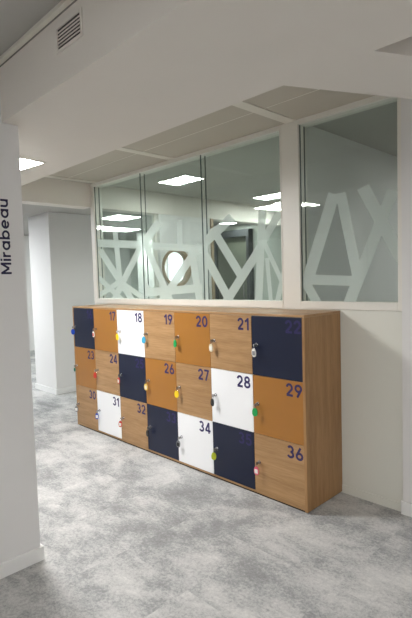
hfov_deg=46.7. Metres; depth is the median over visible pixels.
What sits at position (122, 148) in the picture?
trim
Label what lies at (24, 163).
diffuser
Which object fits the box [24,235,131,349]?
wall
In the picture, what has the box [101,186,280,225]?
beam
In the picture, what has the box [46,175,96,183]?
trim
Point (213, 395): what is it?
key
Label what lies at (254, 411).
key
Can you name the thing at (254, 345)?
key
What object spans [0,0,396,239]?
ceiling
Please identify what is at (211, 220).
trim
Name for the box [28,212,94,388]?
wall column
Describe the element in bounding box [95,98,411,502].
wall
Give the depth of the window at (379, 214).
3.13 m
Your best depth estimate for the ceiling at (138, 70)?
1.85 m
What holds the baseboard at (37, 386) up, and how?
attached to the wall column at (60, 244)
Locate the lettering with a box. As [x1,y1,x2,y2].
[0,199,11,273]
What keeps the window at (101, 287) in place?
in the wall at (371, 341)
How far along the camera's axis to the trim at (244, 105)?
3.15 m
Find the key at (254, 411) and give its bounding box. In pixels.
[252,403,257,416]
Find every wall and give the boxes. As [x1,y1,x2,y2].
[0,101,39,562]
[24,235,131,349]
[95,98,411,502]
[129,224,281,299]
[136,231,154,298]
[156,214,211,298]
[307,126,397,301]
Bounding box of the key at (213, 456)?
[211,448,215,459]
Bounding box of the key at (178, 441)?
[176,437,179,447]
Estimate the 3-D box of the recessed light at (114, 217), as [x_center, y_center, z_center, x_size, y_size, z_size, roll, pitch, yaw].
[-1.474,-1.562,8.174,0.500,0.006,0.600,-5,5,-44]
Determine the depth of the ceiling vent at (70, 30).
1.85 m
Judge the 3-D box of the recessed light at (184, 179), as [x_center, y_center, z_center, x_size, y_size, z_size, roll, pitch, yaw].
[-0.278,-1.417,5.264,0.300,0.006,0.470,-5,5,-44]
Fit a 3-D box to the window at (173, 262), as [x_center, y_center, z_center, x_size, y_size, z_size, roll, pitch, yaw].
[-0.543,-0.610,9.777,0.080,1.600,1.550,-5,5,-44]
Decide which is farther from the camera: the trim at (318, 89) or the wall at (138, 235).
the wall at (138, 235)
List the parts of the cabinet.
panel, door, door, door, door, door, door, door, door, door, door, door, door, panel, door, door, door, panel, door, door, door, door, door, door, panel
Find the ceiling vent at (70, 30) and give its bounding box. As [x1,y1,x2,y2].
[55,6,82,54]
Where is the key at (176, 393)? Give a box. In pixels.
[174,387,178,397]
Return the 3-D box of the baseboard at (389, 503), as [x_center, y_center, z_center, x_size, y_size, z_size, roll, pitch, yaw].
[1.414,1.228,2.745,0.034,0.085,7.570,-5,5,-44]
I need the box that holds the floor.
[0,350,411,617]
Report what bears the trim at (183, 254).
attached to the wall at (191, 226)
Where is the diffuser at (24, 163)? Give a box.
[20,159,40,169]
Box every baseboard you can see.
[0,543,44,578]
[35,383,75,394]
[341,484,411,516]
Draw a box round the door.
[214,228,253,299]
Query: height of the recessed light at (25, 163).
0.006 m
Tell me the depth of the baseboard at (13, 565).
2.48 m
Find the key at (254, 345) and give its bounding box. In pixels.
[252,344,255,356]
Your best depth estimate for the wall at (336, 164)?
3.90 m
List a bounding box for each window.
[90,125,283,307]
[165,252,184,280]
[297,95,401,310]
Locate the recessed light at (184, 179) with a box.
[157,175,204,185]
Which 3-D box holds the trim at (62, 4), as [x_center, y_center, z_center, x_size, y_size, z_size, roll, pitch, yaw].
[0.810,-1.143,0.460,0.024,0.024,5.255,-5,5,-44]
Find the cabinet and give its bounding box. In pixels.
[72,304,341,512]
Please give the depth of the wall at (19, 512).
2.44 m
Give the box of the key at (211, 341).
[209,340,212,351]
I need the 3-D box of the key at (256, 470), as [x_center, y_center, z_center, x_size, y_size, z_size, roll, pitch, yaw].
[0.339,1.072,3.206,0.033,0.087,0.032,-2,4,3]
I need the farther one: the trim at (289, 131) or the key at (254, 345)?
the trim at (289, 131)
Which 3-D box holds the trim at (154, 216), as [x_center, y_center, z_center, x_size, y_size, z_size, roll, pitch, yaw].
[-0.914,-0.011,5.814,0.855,2.318,0.050,-5,5,-44]
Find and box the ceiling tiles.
[51,85,374,181]
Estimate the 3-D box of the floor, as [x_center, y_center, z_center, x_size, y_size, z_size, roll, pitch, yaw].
[-0.766,1.246,4.692,12.800,0.060,13.600,-5,5,-44]
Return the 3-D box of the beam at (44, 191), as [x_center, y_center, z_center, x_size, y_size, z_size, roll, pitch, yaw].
[-1.750,-1.226,4.958,1.153,0.262,0.170,-5,5,-44]
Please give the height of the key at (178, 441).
0.087 m
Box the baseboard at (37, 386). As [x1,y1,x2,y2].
[35,383,75,394]
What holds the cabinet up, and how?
on the floor
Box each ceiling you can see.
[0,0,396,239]
[0,0,411,185]
[22,204,117,232]
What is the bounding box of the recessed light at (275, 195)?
[252,192,279,199]
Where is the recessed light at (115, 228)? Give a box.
[103,227,140,231]
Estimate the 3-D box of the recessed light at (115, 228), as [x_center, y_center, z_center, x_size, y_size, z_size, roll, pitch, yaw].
[-1.787,-1.667,10.031,0.650,0.006,0.600,-5,5,-44]
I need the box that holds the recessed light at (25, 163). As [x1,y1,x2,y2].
[20,157,45,170]
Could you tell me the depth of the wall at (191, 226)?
6.33 m
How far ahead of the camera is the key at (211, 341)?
3.44 m
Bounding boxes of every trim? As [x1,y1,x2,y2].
[0,0,73,64]
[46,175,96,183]
[61,89,319,179]
[116,147,173,159]
[152,214,158,298]
[162,250,190,285]
[210,219,214,298]
[232,101,295,123]
[280,120,300,308]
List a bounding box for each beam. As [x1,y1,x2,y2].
[21,177,90,208]
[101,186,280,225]
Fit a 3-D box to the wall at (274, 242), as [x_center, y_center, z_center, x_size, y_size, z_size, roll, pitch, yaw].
[2.697,-0.384,7.950,0.100,2.580,13.300,-5,5,-44]
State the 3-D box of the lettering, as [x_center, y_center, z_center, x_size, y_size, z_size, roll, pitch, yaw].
[-1.013,-0.363,2.394,0.056,0.375,0.002,-5,5,-44]
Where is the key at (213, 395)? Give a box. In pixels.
[210,394,214,405]
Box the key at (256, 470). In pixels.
[254,462,258,474]
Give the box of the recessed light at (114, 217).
[103,215,139,220]
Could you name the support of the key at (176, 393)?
attached to the cabinet
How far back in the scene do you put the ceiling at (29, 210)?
6.21 m
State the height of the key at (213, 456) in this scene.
0.087 m
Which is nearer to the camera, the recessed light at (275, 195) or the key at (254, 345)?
the key at (254, 345)
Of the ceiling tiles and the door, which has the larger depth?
the door
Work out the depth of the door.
9.86 m

